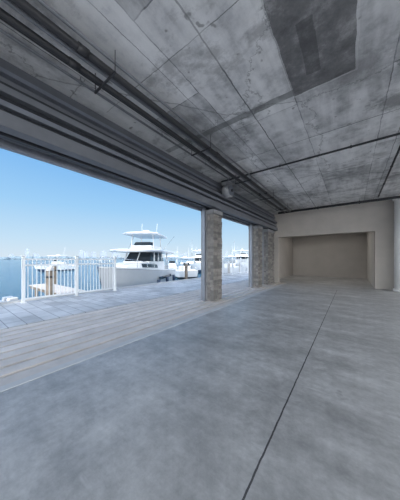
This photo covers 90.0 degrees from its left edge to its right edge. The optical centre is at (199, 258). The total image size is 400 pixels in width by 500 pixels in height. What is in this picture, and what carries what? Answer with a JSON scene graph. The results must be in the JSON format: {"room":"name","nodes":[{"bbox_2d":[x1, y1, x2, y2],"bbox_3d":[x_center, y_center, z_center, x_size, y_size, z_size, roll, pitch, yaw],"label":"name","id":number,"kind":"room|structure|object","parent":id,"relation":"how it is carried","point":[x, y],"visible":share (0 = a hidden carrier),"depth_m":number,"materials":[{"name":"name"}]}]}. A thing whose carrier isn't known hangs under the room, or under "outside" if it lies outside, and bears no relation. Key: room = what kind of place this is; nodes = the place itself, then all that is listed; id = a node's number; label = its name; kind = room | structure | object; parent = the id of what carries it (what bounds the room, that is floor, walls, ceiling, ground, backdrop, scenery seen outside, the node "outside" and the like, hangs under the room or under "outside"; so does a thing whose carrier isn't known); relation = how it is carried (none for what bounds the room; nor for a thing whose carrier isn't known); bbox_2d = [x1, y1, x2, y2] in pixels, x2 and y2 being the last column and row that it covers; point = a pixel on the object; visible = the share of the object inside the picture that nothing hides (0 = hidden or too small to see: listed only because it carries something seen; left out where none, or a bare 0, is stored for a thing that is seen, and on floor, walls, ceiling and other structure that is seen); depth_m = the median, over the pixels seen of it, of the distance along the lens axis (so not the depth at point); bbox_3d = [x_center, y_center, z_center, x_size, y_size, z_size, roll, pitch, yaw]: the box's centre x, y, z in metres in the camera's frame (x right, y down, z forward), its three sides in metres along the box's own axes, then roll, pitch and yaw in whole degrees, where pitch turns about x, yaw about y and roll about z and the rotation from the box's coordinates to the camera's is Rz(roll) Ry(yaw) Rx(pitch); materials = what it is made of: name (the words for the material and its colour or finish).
{"room":"boathouse","nodes":[
{"label":"boathouse","id":0,"kind":"room"},
{"bbox_2d":[0,280,283,386],"bbox_3d":[-1.791,1.550,4.798,2.519,0.300,19.500,0,0,37],"label":"planks","id":1,"kind":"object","parent":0,"point":[30,349],"visible":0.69,"depth_m":3.96,"materials":[{"name":"grey wood"}]},
{"bbox_2d":[201,209,222,300],"bbox_3d":[0.414,-0.118,6.905,0.520,3.033,0.580,0,0,37],"label":"stone column","id":2,"kind":"structure","parent":1,"relation":"on","point":[213,216],"depth_m":6.68,"materials":[{"name":"grey stone"}]},
{"bbox_2d":[202,207,251,300],"bbox_3d":[1.533,-0.166,8.553,0.100,3.128,4.720,0,0,37],"label":"rail","id":3,"kind":"object","parent":2,"relation":"attached to","point":[203,209],"visible":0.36,"depth_m":6.68,"materials":[{"name":"metal"}]},
{"bbox_2d":[248,225,262,287],"bbox_3d":[2.806,-0.118,10.073,0.520,3.033,0.600,0,0,37],"label":"stone column","id":4,"kind":"structure","parent":1,"relation":"on","point":[257,240],"depth_m":9.84,"materials":[{"name":"grey stone"}]},
{"bbox_2d":[261,229,274,284],"bbox_3d":[3.828,-0.118,11.426,0.520,3.033,1.110,0,0,37],"label":"stone column","id":5,"kind":"structure","parent":1,"relation":"on","point":[267,259],"depth_m":10.99,"materials":[{"name":"grey stone"}]},
{"bbox_2d":[0,275,399,499],"bbox_3d":[5.409,1.550,4.061,12.260,0.300,27.000,0,0,37],"label":"floor","id":6,"kind":"structure","parent":0,"point":[291,390],"depth_m":1.85,"materials":[{"name":"concrete"}]},
{"bbox_2d":[0,283,286,391],"bbox_3d":[-0.737,1.548,4.002,0.120,0.304,19.500,0,0,37],"label":"trim","id":7,"kind":"structure","parent":6,"relation":"on","point":[40,374],"depth_m":2.99,"materials":[{"name":"concrete"}]},
{"bbox_2d":[392,195,399,291],"bbox_3d":[8.745,-0.649,8.496,0.820,4.096,0.820,0,0,37],"label":"round column","id":8,"kind":"structure","parent":6,"relation":"on","point":[396,288],"depth_m":8.49,"materials":[{"name":"white paint"}]},
{"bbox_2d":[0,0,399,214],"bbox_3d":[3.413,-2.875,0.994,11.750,0.350,19.700,0,0,37],"label":"ceiling","id":9,"kind":"structure","parent":0,"point":[272,83],"depth_m":2.96,"materials":[{"name":"concrete"}]},
{"bbox_2d":[0,28,275,209],"bbox_3d":[-1.288,-2.645,3.604,0.053,0.104,18.200,0,0,37],"label":"pipe","id":10,"kind":"object","parent":9,"relation":"attached to","point":[4,32],"visible":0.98,"depth_m":3.11,"materials":[{"name":"black metal"}]},
{"bbox_2d":[0,58,277,230],"bbox_3d":[-1.301,-2.168,4.426,0.870,1.057,19.497,0,0,37],"label":"beam","id":11,"kind":"structure","parent":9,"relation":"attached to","point":[30,127],"depth_m":3.63,"materials":[{"name":"metal"}]},
{"bbox_2d":[0,0,291,212],"bbox_3d":[-0.885,-2.549,3.300,0.550,0.297,18.200,0,0,37],"label":"conduit","id":12,"kind":"object","parent":9,"relation":"attached to","point":[24,8],"depth_m":2.71,"materials":[{"name":"black metal"}]},
{"bbox_2d":[221,132,399,181],"bbox_3d":[5.201,-2.642,3.403,11.200,0.109,0.063,0,0,37],"label":"pipe","id":13,"kind":"object","parent":9,"relation":"attached to","point":[396,134],"visible":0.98,"depth_m":4.98,"materials":[{"name":"black metal"}]},
{"bbox_2d":[278,196,399,213],"bbox_3d":[8.665,-2.576,7.742,10.900,0.241,0.145,0,0,37],"label":"pipe","id":14,"kind":"object","parent":9,"relation":"attached to","point":[393,197],"visible":0.86,"depth_m":9.20,"materials":[{"name":"black metal"}]},
{"bbox_2d":[378,146,399,197],"bbox_3d":[5.916,-2.642,6.309,0.063,0.109,5.400,0,0,37],"label":"pipe","id":15,"kind":"object","parent":9,"relation":"attached to","point":[398,150],"visible":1,"depth_m":5.75,"materials":[{"name":"black metal"}]},
{"bbox_2d":[280,237,292,277],"bbox_3d":[6.200,-0.300,15.116,0.200,3.400,6.000,0,0,37],"label":"wall","id":16,"kind":"structure","parent":0,"point":[286,243],"depth_m":15.78,"materials":[{"name":"paint"}]},
{"bbox_2d":[293,232,366,277],"bbox_3d":[10.167,-0.300,16.006,5.460,3.400,0.200,0,0,37],"label":"wall","id":17,"kind":"structure","parent":0,"point":[331,255],"depth_m":15.74,"materials":[{"name":"paint"}]},
{"bbox_2d":[274,200,393,289],"bbox_3d":[9.194,-0.650,8.909,12.060,4.100,0.300,0,0,37],"label":"wall","id":18,"kind":"structure","parent":0,"point":[377,217],"depth_m":9.89,"materials":[{"name":"beige paint"}]},
{"bbox_2d":[367,232,373,286],"bbox_3d":[10.318,-0.300,12.007,0.200,3.400,6.000,0,0,37],"label":"wall","id":19,"kind":"structure","parent":0,"point":[370,235],"depth_m":11.56,"materials":[{"name":"paint"}]},
{"label":"outside","id":20,"kind":"structure","parent":0,"visible":0},
{"bbox_2d":[0,259,245,299],"bbox_3d":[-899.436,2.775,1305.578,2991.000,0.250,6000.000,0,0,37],"label":"bay water","id":21,"kind":"structure","parent":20,"point":[10,270],"depth_m":30.28,"materials":[{"name":"blue liquid"}]},
{"bbox_2d":[0,296,17,301],"bbox_3d":[-10.414,1.232,7.120,1.792,3.326,5.999,0,0,27],"label":"boat","id":22,"kind":"object","parent":21,"relation":"on","point":[7,298],"visible":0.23,"depth_m":9.54,"materials":[{"name":"white plastic"}]},
{"bbox_2d":[46,266,52,294],"bbox_3d":[-6.492,2.040,8.661,0.340,3.520,0.340,0,0,37],"label":"piling","id":23,"kind":"object","parent":21,"relation":"in","point":[51,268],"visible":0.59,"depth_m":8.56,"materials":[{"name":"brown wood"}]},
{"bbox_2d":[34,250,73,271],"bbox_3d":[-31.858,0.219,44.114,3.072,5.702,10.284,0,0,7],"label":"boat","id":24,"kind":"object","parent":21,"relation":"on","point":[67,267],"visible":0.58,"depth_m":43.76,"materials":[{"name":"white plastic"}]},
{"bbox_2d":[52,263,56,283],"bbox_3d":[-9.976,2.040,13.672,0.340,3.520,0.340,0,0,37],"label":"piling","id":25,"kind":"object","parent":21,"relation":"in","point":[55,266],"visible":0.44,"depth_m":13.62,"materials":[{"name":"white paint"}]},
{"bbox_2d":[29,284,83,296],"bbox_3d":[-7.500,2.700,10.737,6.890,2.200,1.100,0,0,37],"label":"dock","id":26,"kind":"object","parent":21,"relation":"in","point":[67,289],"visible":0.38,"depth_m":11.18,"materials":[{"name":"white wood"}]},
{"bbox_2d":[0,256,235,259],"bbox_3d":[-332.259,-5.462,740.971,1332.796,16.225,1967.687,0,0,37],"label":"treeline","id":27,"kind":"object","parent":21,"relation":"on","point":[12,257],"visible":0.29,"depth_m":1036.20,"materials":[{"name":"green plant"}]},
{"bbox_2d":[9,249,248,257],"bbox_3d":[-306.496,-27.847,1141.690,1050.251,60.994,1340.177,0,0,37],"label":"skyline","id":28,"kind":"object","parent":21,"relation":"on","point":[82,254],"visible":0.38,"depth_m":1296.52},
{"bbox_2d":[97,230,175,288],"bbox_3d":[-4.953,-0.102,16.931,4.420,6.503,12.370,0,0,5],"label":"motor yacht","id":29,"kind":"object","parent":21,"relation":"on","point":[144,264],"visible":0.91,"depth_m":15.28,"materials":[{"name":"white plastic"}]},
{"bbox_2d":[165,250,178,269],"bbox_3d":[-4.693,0.421,33.626,2.816,5.227,9.427,0,0,-3],"label":"boat","id":30,"kind":"object","parent":21,"relation":"on","point":[172,264],"visible":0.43,"depth_m":33.29,"materials":[{"name":"white plastic"}]},
{"bbox_2d":[185,262,187,278],"bbox_3d":[-1.319,2.040,19.164,0.340,3.520,0.340,0,0,37],"label":"piling","id":31,"kind":"object","parent":21,"relation":"in","point":[186,264],"visible":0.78,"depth_m":19.04,"materials":[{"name":"brown wood"}]},
{"bbox_2d":[180,255,192,264],"bbox_3d":[-4.200,-2.900,93.522,9.630,11.900,2.860,0,0,17],"label":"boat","id":32,"kind":"object","parent":21,"relation":"on","point":[189,262],"visible":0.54,"depth_m":93.12,"materials":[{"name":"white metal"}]},
{"bbox_2d":[175,256,198,278],"bbox_3d":[-1.857,0.624,27.095,2.560,4.752,8.570,0,0,-23],"label":"boat","id":33,"kind":"object","parent":21,"relation":"on","point":[180,273],"visible":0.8,"depth_m":25.88,"materials":[{"name":"white plastic"}]},
{"bbox_2d":[190,249,200,272],"bbox_3d":[-0.064,0.174,41.324,3.978,5.853,11.133,0,0,-3],"label":"motor yacht","id":34,"kind":"object","parent":21,"relation":"on","point":[197,259],"visible":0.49,"depth_m":39.52,"materials":[{"name":"white plastic"}]},
{"bbox_2d":[222,247,245,273],"bbox_3d":[5.507,0.421,34.693,2.816,5.227,9.427,0,0,-18],"label":"boat","id":35,"kind":"object","parent":21,"relation":"on","point":[243,268],"visible":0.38,"depth_m":32.76,"materials":[{"name":"white plastic"}]},
{"bbox_2d":[232,247,248,266],"bbox_3d":[11.398,-0.102,51.486,4.420,6.503,12.370,0,0,-23],"label":"motor yacht","id":36,"kind":"object","parent":21,"relation":"on","point":[243,256],"visible":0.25,"depth_m":51.00,"materials":[{"name":"white plastic"}]},
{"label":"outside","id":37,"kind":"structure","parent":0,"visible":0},
{"bbox_2d":[0,272,248,329],"bbox_3d":[10.190,1.552,24.259,4.430,0.296,69.000,0,0,37],"label":"paving","id":38,"kind":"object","parent":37,"point":[15,314],"visible":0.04,"depth_m":6.61,"materials":[{"name":"grey wood"}]},
{"bbox_2d":[20,256,116,302],"bbox_3d":[-4.706,0.645,7.625,0.140,1.510,3.240,0,0,37],"label":"picket fence","id":39,"kind":"object","parent":38,"relation":"on","point":[76,264],"visible":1,"depth_m":7.44,"materials":[{"name":"white metal"}]},
{"bbox_2d":[222,258,248,275],"bbox_3d":[7.345,0.645,23.587,0.140,1.510,21.640,0,0,37],"label":"picket fence","id":40,"kind":"object","parent":38,"relation":"on","point":[224,261],"visible":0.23,"depth_m":17.60,"materials":[{"name":"white metal"}]},
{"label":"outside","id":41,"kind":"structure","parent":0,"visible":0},
{"bbox_2d":[0,272,245,303],"bbox_3d":[8.302,2.640,25.684,0.300,2.520,69.000,0,0,37],"label":"seawall","id":42,"kind":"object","parent":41,"point":[12,301],"visible":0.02,"depth_m":8.77,"materials":[{"name":"concrete"}]}
]}

